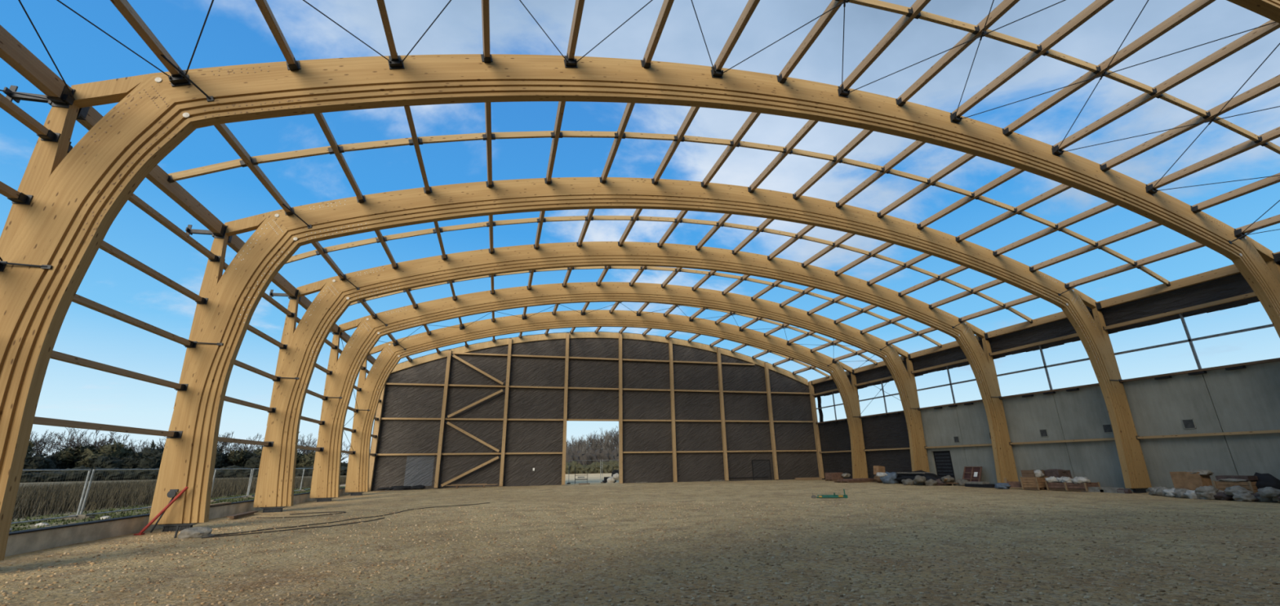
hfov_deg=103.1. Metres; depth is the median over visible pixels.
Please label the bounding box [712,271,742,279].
spacer
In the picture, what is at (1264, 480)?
bag
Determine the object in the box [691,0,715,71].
rod
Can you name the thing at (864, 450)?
wall rail
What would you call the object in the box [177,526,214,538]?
stone
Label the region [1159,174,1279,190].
rod
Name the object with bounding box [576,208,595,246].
purlin
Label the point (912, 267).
spacer
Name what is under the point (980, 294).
spacer
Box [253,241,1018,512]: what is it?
arch
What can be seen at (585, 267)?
spacer
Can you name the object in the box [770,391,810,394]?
rail
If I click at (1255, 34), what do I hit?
roof purlin
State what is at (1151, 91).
spacer
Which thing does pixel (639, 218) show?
spacer
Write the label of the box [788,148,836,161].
spacer
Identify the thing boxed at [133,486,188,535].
prop
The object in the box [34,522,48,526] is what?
concrete block
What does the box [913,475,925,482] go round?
sack
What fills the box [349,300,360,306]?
spacer
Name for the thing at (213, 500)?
mesh fence
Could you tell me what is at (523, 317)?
purlin
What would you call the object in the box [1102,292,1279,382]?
window
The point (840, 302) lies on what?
spacer
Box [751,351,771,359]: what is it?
purlin
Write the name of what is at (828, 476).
pallet
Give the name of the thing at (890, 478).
sack
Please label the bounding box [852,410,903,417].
wall rail
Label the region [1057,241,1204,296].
purlin
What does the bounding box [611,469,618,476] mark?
sack
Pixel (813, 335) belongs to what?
spacer
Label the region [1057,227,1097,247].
spacer
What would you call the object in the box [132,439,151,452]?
bare tree
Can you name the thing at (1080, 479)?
sack
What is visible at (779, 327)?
purlin
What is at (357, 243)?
spacer
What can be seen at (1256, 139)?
spacer
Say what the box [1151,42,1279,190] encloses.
rod
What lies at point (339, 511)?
cable
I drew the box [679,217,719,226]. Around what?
spacer
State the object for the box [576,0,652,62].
rod
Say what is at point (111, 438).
bare tree
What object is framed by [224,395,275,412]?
rail
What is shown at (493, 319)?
purlin
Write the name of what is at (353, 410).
rail
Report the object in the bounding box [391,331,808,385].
beam
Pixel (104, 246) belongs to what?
rail
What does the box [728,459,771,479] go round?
door
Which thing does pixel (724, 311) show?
spacer
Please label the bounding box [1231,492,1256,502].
sack
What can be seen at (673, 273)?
purlin
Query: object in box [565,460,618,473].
hedge
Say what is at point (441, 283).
spacer
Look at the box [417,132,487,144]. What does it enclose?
spacer
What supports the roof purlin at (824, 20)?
attached to the arch at (78, 194)
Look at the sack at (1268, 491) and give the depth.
18.03 m
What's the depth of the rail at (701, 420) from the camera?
45.94 m
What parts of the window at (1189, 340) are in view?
wall rail, wall rail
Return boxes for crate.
[1019,469,1050,489]
[1044,481,1073,490]
[1063,481,1100,491]
[1212,475,1257,493]
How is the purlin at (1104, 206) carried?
attached to the arch at (233, 296)
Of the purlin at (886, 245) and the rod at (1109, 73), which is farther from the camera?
the purlin at (886, 245)
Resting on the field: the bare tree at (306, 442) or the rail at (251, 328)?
the bare tree at (306, 442)
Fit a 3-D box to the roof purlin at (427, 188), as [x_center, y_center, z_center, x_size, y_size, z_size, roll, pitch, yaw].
[-7.006,-5.087,15.842,0.322,0.317,6.250,4,-18,-15]
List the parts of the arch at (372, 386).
leg, leg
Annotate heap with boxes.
[935,478,950,485]
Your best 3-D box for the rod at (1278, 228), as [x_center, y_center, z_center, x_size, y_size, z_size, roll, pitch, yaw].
[25.072,-3.068,17.140,0.049,0.908,6.145,9,-20,-27]
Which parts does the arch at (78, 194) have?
leg, leg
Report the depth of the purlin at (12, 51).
9.76 m
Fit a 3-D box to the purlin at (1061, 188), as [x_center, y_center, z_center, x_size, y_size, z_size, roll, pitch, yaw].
[16.419,-4.038,22.092,0.315,0.314,6.250,4,-18,-15]
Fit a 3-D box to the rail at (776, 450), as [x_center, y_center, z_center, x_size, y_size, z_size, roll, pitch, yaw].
[14.579,13.858,47.604,4.390,0.141,0.220,4,-18,-15]
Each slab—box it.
[1080,486,1103,492]
[1101,487,1124,493]
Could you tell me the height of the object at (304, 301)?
0.460 m
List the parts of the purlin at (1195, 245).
stay rod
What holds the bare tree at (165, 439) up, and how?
on the field
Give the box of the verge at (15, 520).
[10,485,345,531]
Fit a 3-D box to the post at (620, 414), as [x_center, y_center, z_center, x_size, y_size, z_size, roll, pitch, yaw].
[-1.704,8.969,44.472,0.338,13.055,0.345,4,-18,-15]
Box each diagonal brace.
[440,455,500,486]
[445,388,504,417]
[445,421,500,452]
[451,354,504,385]
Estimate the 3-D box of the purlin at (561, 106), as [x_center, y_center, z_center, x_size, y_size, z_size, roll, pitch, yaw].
[-2.827,-5.761,17.236,0.308,0.309,6.250,4,-18,-15]
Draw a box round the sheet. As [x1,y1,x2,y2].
[875,471,888,476]
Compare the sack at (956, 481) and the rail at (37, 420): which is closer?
the rail at (37, 420)
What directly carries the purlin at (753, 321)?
attached to the arch at (372, 386)
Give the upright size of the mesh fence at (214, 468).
1.380 m
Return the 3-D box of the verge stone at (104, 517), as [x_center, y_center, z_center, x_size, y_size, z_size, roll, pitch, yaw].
[-14.852,5.982,14.118,0.212,0.120,0.201,11,-21,-34]
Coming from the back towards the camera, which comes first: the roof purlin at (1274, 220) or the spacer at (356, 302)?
the spacer at (356, 302)
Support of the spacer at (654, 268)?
attached to the purlin at (640, 271)
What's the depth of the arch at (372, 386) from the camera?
38.53 m
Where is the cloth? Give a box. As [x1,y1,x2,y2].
[1033,469,1044,477]
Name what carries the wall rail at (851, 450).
attached to the arch at (372, 386)
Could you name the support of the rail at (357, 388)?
attached to the arch at (372, 386)
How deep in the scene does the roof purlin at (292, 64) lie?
11.08 m
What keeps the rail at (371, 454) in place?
attached to the arch at (372, 386)
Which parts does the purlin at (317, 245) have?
stay rod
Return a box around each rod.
[0,89,65,102]
[17,0,75,100]
[57,0,168,75]
[183,0,213,79]
[302,0,389,61]
[400,0,451,62]
[519,0,566,60]
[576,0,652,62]
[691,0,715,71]
[722,0,848,73]
[791,343,853,346]
[841,0,845,91]
[849,0,1065,92]
[861,360,905,413]
[954,0,994,117]
[962,22,1275,118]
[1056,0,1148,151]
[1063,106,1279,151]
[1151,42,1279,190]
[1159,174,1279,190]
[1240,200,1279,234]
[1247,228,1279,235]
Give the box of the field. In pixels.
[13,475,346,518]
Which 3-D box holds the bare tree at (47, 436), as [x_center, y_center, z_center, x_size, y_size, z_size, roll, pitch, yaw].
[-130.721,33.875,110.275,11.292,9.557,9.460,15,-23,-40]
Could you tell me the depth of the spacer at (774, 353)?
46.55 m
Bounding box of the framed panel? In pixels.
[962,466,982,481]
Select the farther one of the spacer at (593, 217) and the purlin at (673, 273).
the purlin at (673, 273)
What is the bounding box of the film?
[840,472,850,476]
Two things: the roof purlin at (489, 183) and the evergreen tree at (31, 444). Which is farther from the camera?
the evergreen tree at (31, 444)
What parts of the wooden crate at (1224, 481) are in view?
corner post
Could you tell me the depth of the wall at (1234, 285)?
25.68 m
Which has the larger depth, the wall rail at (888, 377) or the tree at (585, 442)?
the tree at (585, 442)
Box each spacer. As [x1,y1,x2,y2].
[167,158,247,182]
[250,145,333,164]
[285,248,320,263]
[322,236,380,253]
[337,137,413,152]
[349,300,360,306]
[362,289,406,302]
[382,227,436,241]
[408,281,449,291]
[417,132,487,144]
[439,221,489,232]
[452,275,491,282]
[491,130,555,139]
[493,217,540,226]
[493,270,531,276]
[533,266,569,271]
[542,215,587,222]
[559,130,618,138]
[572,266,606,269]
[591,215,633,220]
[608,266,642,269]
[622,131,677,141]
[636,215,677,222]
[644,266,676,271]
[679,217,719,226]
[679,268,710,275]
[679,304,704,308]
[680,135,733,146]
[706,307,731,313]
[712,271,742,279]
[721,222,759,231]
[733,312,758,319]
[736,140,786,153]
[744,277,773,285]
[748,344,768,351]
[760,227,797,238]
[760,318,783,326]
[769,351,790,359]
[775,284,804,293]
[785,325,808,334]
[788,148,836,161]
[791,359,811,368]
[799,235,835,246]
[806,291,834,302]
[809,333,833,343]
[812,368,829,377]
[835,244,871,255]
[835,300,862,311]
[835,342,857,354]
[838,157,884,172]
[845,0,913,17]
[857,353,877,364]
[864,310,891,322]
[871,253,906,266]
[886,168,930,184]
[892,321,919,334]
[907,265,940,279]
[915,10,979,34]
[919,333,942,347]
[931,181,974,197]
[941,277,973,292]
[973,291,1005,306]
[974,195,1017,213]
[982,28,1042,53]
[1005,306,1033,323]
[1017,210,1057,229]
[1042,48,1101,74]
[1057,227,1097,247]
[1097,245,1137,266]
[1101,70,1157,95]
[1137,265,1170,286]
[1155,92,1210,119]
[1210,115,1262,142]
[1260,141,1279,154]
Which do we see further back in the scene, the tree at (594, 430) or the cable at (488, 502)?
the tree at (594, 430)
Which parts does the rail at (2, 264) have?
stay rod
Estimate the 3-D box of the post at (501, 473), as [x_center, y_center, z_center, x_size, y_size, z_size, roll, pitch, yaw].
[-11.066,8.801,41.894,0.338,12.086,0.345,4,-18,-15]
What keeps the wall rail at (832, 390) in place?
attached to the arch at (372, 386)
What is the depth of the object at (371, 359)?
35.94 m
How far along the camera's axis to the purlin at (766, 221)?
26.99 m
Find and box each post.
[368,384,385,491]
[434,349,451,488]
[498,337,511,486]
[561,332,568,484]
[618,333,622,483]
[668,337,677,482]
[716,346,728,480]
[764,361,778,479]
[808,381,824,479]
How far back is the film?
41.69 m
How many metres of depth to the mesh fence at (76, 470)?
13.78 m
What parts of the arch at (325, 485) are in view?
leg, leg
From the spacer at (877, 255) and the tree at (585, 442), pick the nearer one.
the spacer at (877, 255)
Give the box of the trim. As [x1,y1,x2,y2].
[8,487,345,535]
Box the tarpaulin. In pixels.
[894,470,942,483]
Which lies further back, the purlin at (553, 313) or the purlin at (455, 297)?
the purlin at (553, 313)
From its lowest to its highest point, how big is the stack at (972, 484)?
0.295 m
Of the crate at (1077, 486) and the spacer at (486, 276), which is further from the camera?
the spacer at (486, 276)
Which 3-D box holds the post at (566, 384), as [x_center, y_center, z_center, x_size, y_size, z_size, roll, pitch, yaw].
[-6.338,8.770,43.233,0.338,12.820,0.345,4,-18,-15]
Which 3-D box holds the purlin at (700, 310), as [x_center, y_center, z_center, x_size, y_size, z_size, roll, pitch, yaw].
[4.978,0.389,38.657,0.362,0.440,6.250,4,-18,-15]
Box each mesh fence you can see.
[10,469,91,524]
[61,468,159,519]
[142,468,217,509]
[210,468,252,502]
[241,468,258,497]
[293,467,305,491]
[297,467,313,491]
[566,459,600,484]
[600,459,618,483]
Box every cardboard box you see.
[873,465,884,482]
[1169,469,1213,490]
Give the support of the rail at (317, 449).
attached to the arch at (325, 485)
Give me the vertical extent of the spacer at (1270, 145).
0.808 m
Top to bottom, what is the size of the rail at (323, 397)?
0.200 m
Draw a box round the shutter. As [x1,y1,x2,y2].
[934,453,954,477]
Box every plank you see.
[209,502,231,506]
[226,511,257,519]
[795,476,822,478]
[795,478,822,479]
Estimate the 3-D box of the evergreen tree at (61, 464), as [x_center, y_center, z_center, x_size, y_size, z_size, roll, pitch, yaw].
[-112.384,31.495,98.417,10.286,6.896,10.708,12,-22,-34]
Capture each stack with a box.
[445,483,497,488]
[964,481,995,487]
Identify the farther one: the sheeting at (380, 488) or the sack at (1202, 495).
the sheeting at (380, 488)
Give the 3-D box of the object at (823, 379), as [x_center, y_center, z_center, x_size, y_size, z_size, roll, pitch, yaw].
[17.663,6.972,47.117,0.270,0.460,6.105,4,-18,-15]
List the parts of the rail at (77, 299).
stay rod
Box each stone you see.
[100,515,111,519]
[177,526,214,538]
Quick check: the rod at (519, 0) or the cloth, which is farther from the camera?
the cloth
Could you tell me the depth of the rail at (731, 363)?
48.67 m
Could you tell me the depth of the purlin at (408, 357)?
40.50 m
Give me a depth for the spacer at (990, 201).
21.90 m
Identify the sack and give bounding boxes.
[606,476,614,482]
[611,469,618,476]
[612,472,618,479]
[879,471,898,484]
[901,478,915,484]
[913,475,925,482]
[924,478,937,485]
[940,475,955,482]
[952,478,960,485]
[957,479,969,485]
[994,482,1010,488]
[1044,475,1058,482]
[1060,476,1072,482]
[1071,476,1091,483]
[1146,486,1161,495]
[1155,486,1170,496]
[1162,487,1176,497]
[1171,488,1182,497]
[1177,488,1189,497]
[1183,489,1198,498]
[1195,485,1218,492]
[1195,490,1217,499]
[1213,491,1233,500]
[1224,484,1253,495]
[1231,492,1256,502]
[1251,493,1260,502]
[1255,486,1279,497]
[1255,493,1277,502]
[1271,496,1279,502]
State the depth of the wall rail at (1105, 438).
27.27 m
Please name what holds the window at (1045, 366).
in the wall at (1234, 285)
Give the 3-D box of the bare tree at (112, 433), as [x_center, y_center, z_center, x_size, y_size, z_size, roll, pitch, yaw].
[-119.864,32.997,110.807,10.447,11.354,10.211,15,-24,-41]
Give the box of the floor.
[0,479,1279,605]
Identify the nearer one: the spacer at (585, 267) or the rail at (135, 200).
the rail at (135, 200)
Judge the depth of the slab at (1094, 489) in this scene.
24.16 m
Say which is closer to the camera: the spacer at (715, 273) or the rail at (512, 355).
the spacer at (715, 273)
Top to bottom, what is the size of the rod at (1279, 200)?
1.409 m
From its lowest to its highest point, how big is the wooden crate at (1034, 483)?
0.970 m
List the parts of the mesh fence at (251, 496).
frame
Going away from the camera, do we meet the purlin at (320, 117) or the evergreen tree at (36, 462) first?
the purlin at (320, 117)
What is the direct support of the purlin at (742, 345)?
attached to the arch at (372, 386)
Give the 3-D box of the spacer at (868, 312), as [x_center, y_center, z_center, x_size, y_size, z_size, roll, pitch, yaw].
[16.173,0.889,34.627,2.049,0.808,0.170,4,-18,-15]
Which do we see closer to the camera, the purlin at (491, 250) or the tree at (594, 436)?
the purlin at (491, 250)
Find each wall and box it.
[4,488,351,556]
[369,337,819,490]
[813,272,1259,397]
[817,360,1279,491]
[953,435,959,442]
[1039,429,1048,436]
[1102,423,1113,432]
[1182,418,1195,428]
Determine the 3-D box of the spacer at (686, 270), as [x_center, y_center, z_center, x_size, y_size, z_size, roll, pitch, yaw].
[3.430,-1.972,31.968,2.077,0.213,0.170,5,-19,-14]
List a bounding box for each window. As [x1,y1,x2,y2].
[816,391,843,419]
[858,380,898,413]
[910,358,982,410]
[988,333,1099,399]
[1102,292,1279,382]
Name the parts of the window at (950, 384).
wall rail, wall rail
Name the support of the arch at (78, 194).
on the floor
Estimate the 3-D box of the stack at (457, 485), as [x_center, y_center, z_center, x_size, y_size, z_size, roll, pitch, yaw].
[-12.777,13.927,38.685,3.752,0.292,0.800,4,-18,-15]
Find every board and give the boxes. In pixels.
[895,472,924,473]
[897,471,932,472]
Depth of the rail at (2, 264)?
9.43 m
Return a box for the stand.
[816,488,848,497]
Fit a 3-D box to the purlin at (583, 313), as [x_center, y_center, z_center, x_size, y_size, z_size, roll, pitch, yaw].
[-3.598,-0.186,36.432,0.362,0.440,6.250,4,-18,-15]
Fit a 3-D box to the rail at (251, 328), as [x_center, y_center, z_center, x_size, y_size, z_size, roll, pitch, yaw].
[-14.453,0.944,18.883,0.260,0.200,6.225,4,-18,-15]
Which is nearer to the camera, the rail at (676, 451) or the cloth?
the cloth
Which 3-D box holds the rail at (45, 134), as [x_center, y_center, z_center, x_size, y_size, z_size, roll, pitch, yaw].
[-11.065,-4.270,7.378,0.260,0.200,6.225,4,-18,-15]
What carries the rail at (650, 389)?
attached to the post at (620, 414)
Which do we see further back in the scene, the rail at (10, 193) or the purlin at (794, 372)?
the purlin at (794, 372)
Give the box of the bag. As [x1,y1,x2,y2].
[1242,471,1279,489]
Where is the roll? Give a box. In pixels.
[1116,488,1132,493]
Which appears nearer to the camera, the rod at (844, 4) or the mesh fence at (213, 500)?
the rod at (844, 4)
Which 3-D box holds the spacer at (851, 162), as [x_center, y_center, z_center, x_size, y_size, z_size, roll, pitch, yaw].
[8.942,-5.596,20.547,2.086,0.354,0.170,4,-18,-15]
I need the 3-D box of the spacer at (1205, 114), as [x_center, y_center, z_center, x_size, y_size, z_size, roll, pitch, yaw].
[17.028,-6.236,15.956,2.077,0.630,0.170,4,-18,-15]
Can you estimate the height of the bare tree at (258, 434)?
11.326 m
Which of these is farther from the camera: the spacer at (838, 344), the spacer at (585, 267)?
the spacer at (838, 344)
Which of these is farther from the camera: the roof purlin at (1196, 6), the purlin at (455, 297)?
the purlin at (455, 297)
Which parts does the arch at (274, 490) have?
leg, leg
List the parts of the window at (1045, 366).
wall rail, wall rail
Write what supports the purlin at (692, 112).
attached to the arch at (233, 296)
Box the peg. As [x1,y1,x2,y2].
[173,525,179,537]
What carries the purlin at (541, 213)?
attached to the arch at (274, 490)
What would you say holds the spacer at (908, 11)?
attached to the roof purlin at (824, 20)
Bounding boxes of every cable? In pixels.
[201,517,384,537]
[214,502,489,535]
[256,511,346,518]
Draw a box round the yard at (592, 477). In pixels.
[564,472,618,484]
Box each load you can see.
[602,476,616,483]
[1043,468,1072,489]
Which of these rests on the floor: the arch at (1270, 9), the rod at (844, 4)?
the arch at (1270, 9)
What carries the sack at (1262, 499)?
on the floor
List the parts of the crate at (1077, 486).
corner post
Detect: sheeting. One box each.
[376,486,393,489]
[391,485,411,489]
[410,484,425,488]
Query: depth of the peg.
12.60 m
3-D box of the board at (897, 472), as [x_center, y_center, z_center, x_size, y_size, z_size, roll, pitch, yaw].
[18.793,11.609,34.824,0.160,0.030,3.000,4,-18,-15]
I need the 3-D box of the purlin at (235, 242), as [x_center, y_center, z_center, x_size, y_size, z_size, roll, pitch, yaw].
[-14.478,-1.303,19.602,0.270,0.460,6.225,4,-18,-15]
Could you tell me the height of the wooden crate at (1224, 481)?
0.860 m
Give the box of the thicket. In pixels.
[565,448,618,465]
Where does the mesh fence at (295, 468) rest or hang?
on the verge at (15, 520)
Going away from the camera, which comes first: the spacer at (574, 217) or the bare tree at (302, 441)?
the spacer at (574, 217)
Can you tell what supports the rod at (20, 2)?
attached to the purlin at (125, 8)
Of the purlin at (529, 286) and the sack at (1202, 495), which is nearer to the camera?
the sack at (1202, 495)
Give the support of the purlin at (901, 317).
attached to the arch at (325, 485)
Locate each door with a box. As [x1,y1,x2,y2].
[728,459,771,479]
[933,450,955,484]
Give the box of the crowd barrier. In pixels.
[574,470,587,483]
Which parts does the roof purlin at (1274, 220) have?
stay rod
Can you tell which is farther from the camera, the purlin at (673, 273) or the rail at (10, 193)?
the purlin at (673, 273)
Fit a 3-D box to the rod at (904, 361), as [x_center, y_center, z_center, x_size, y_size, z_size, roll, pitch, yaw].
[19.245,6.913,40.560,0.049,3.520,6.061,4,-18,-15]
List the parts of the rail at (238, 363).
stay rod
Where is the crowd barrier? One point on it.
(575, 470)
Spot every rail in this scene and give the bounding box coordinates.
[0,93,60,142]
[0,181,33,204]
[0,260,52,271]
[33,416,182,438]
[50,350,187,391]
[66,141,220,262]
[71,293,222,347]
[99,240,208,304]
[217,436,273,446]
[223,259,294,316]
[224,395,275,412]
[233,360,298,381]
[247,324,287,348]
[296,316,337,348]
[297,444,324,451]
[300,415,324,424]
[306,389,342,399]
[315,363,332,374]
[338,348,365,369]
[341,450,355,453]
[343,426,355,432]
[347,406,369,412]
[353,385,361,391]
[369,453,377,456]
[377,453,437,455]
[380,417,440,420]
[385,382,444,386]
[440,452,501,454]
[444,417,503,420]
[448,384,505,387]
[451,351,507,355]
[504,452,562,454]
[506,418,563,421]
[508,385,564,388]
[511,354,565,358]
[566,418,618,421]
[568,356,618,359]
[568,386,618,390]
[622,358,669,362]
[622,388,671,391]
[622,419,671,421]
[622,451,672,453]
[672,360,717,364]
[674,389,719,392]
[675,419,721,422]
[675,450,723,453]
[721,362,755,365]
[723,390,767,393]
[724,420,769,422]
[727,449,772,452]
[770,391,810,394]
[773,420,813,422]
[776,449,817,451]
[812,388,838,395]
[815,417,847,423]
[818,449,851,453]
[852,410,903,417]
[854,375,893,386]
[863,447,910,451]
[924,443,991,448]
[1008,437,1115,444]
[1135,429,1279,439]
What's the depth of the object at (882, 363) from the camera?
41.93 m
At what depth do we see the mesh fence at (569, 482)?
45.94 m
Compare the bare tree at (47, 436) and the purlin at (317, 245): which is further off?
the bare tree at (47, 436)
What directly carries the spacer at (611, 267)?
attached to the purlin at (605, 270)
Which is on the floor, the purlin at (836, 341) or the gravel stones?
the gravel stones
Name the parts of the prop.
rod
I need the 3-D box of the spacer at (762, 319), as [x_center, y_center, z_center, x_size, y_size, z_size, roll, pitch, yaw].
[10.307,1.494,39.854,2.077,0.630,0.170,4,-18,-15]
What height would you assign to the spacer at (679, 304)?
0.354 m
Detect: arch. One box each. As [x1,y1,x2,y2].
[0,53,1279,560]
[148,177,1151,532]
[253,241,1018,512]
[309,281,929,502]
[345,309,868,495]
[1226,0,1279,23]
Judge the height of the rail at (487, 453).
0.141 m
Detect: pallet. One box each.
[824,472,843,480]
[834,478,875,482]
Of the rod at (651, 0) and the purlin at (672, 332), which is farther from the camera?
the purlin at (672, 332)
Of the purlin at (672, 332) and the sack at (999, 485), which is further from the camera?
the purlin at (672, 332)
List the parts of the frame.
panel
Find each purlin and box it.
[434,221,448,259]
[448,280,457,300]
[458,317,464,329]
[489,274,494,293]
[491,311,495,321]
[521,306,527,319]
[526,270,533,289]
[551,303,558,315]
[562,266,573,287]
[569,327,575,333]
[576,208,595,246]
[580,302,590,315]
[595,266,609,285]
[595,326,601,333]
[608,302,619,313]
[618,327,626,333]
[629,266,646,285]
[636,302,649,315]
[642,328,652,335]
[661,267,681,288]
[663,304,679,316]
[665,330,676,338]
[688,307,706,321]
[688,333,700,342]
[692,270,715,290]
[709,337,724,346]
[715,311,734,324]
[721,274,750,295]
[731,343,748,352]
[738,316,762,331]
[751,280,783,300]
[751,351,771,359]
[764,323,788,336]
[767,224,814,260]
[772,357,793,366]
[779,286,815,307]
[786,330,815,346]
[792,365,815,374]
[801,232,854,267]
[806,294,846,315]
[809,339,841,352]
[827,349,866,366]
[1057,241,1204,296]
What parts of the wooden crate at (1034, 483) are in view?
corner post, frame, corner post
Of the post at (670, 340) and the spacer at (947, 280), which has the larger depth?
the post at (670, 340)
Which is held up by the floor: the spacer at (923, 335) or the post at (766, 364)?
the post at (766, 364)
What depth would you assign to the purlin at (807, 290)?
34.62 m
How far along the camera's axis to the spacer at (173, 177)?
14.00 m
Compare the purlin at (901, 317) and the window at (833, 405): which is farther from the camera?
the window at (833, 405)
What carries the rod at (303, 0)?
attached to the roof purlin at (395, 60)
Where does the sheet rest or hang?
on the sack at (890, 478)
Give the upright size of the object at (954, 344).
0.460 m
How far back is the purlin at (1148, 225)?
22.76 m
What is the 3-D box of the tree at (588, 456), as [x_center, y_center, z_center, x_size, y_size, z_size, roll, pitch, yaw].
[-11.984,35.205,112.216,3.895,5.311,3.849,-15,-23,38]
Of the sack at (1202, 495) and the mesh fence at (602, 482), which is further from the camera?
the mesh fence at (602, 482)
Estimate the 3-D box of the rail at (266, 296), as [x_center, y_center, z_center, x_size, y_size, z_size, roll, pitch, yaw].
[-14.426,-0.405,19.327,0.260,0.200,6.225,4,-18,-15]
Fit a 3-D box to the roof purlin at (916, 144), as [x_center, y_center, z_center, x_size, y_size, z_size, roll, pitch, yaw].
[10.030,-5.474,20.759,0.290,0.299,6.250,4,-18,-15]
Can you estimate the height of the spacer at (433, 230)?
0.808 m
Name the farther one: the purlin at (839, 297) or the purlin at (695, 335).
the purlin at (695, 335)
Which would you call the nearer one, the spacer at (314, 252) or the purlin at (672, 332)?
the spacer at (314, 252)
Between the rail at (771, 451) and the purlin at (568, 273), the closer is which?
the purlin at (568, 273)
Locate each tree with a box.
[22,452,58,472]
[25,440,38,460]
[29,431,63,456]
[30,429,81,457]
[30,435,59,455]
[31,438,85,456]
[43,447,80,469]
[53,426,111,449]
[54,439,135,467]
[57,430,121,448]
[59,438,106,451]
[87,453,137,468]
[88,438,125,448]
[95,433,137,449]
[128,439,164,468]
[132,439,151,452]
[135,435,166,450]
[150,437,164,448]
[214,447,232,468]
[217,431,253,453]
[217,434,228,451]
[219,445,241,455]
[225,444,262,466]
[231,433,264,452]
[237,444,261,453]
[241,450,261,468]
[295,450,315,467]
[297,432,316,454]
[297,439,316,454]
[297,442,314,453]
[340,461,347,466]
[341,441,350,460]
[575,441,587,452]
[582,451,592,464]
[586,430,598,442]
[587,435,597,448]
[592,435,608,448]
[598,434,613,448]
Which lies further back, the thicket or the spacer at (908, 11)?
the thicket
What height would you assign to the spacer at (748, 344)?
0.719 m
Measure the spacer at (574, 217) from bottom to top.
0.539 m
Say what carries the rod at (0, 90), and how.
attached to the purlin at (12, 51)
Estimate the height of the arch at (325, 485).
13.315 m
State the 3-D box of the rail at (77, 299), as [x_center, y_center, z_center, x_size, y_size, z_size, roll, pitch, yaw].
[-12.420,0.345,12.563,0.940,0.200,6.250,4,-18,-15]
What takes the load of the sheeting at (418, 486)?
on the floor
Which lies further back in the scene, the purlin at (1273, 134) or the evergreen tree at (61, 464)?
the evergreen tree at (61, 464)
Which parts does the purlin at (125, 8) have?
stay rod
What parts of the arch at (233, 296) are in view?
leg, leg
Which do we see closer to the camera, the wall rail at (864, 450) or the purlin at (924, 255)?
the purlin at (924, 255)
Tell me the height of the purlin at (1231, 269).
0.460 m
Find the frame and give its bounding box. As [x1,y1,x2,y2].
[1004,478,1030,487]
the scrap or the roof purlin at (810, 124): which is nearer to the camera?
the roof purlin at (810, 124)
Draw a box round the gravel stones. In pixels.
[0,500,1279,605]
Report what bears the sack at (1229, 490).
on the sack at (1248, 497)
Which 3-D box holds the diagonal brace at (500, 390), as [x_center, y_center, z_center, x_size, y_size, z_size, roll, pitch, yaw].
[-13.372,8.165,41.372,4.357,2.426,0.160,4,-18,-15]
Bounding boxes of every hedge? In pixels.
[19,464,347,482]
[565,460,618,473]
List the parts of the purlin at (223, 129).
stay rod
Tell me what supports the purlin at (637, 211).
attached to the arch at (274, 490)
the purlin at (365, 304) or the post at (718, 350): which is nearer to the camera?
the purlin at (365, 304)
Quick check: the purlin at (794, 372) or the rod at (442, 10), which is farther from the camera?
the purlin at (794, 372)
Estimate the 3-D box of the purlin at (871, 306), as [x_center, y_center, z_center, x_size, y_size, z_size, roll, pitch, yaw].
[15.153,0.491,34.415,0.322,0.317,6.250,4,-18,-15]
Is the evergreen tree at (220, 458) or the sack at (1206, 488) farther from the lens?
the evergreen tree at (220, 458)
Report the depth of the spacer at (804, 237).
26.99 m
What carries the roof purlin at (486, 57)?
attached to the arch at (78, 194)
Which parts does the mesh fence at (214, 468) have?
frame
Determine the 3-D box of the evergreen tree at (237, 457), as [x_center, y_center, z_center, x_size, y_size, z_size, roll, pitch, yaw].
[-89.627,36.165,116.245,9.229,7.554,8.312,15,-23,-40]
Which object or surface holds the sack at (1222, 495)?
on the floor

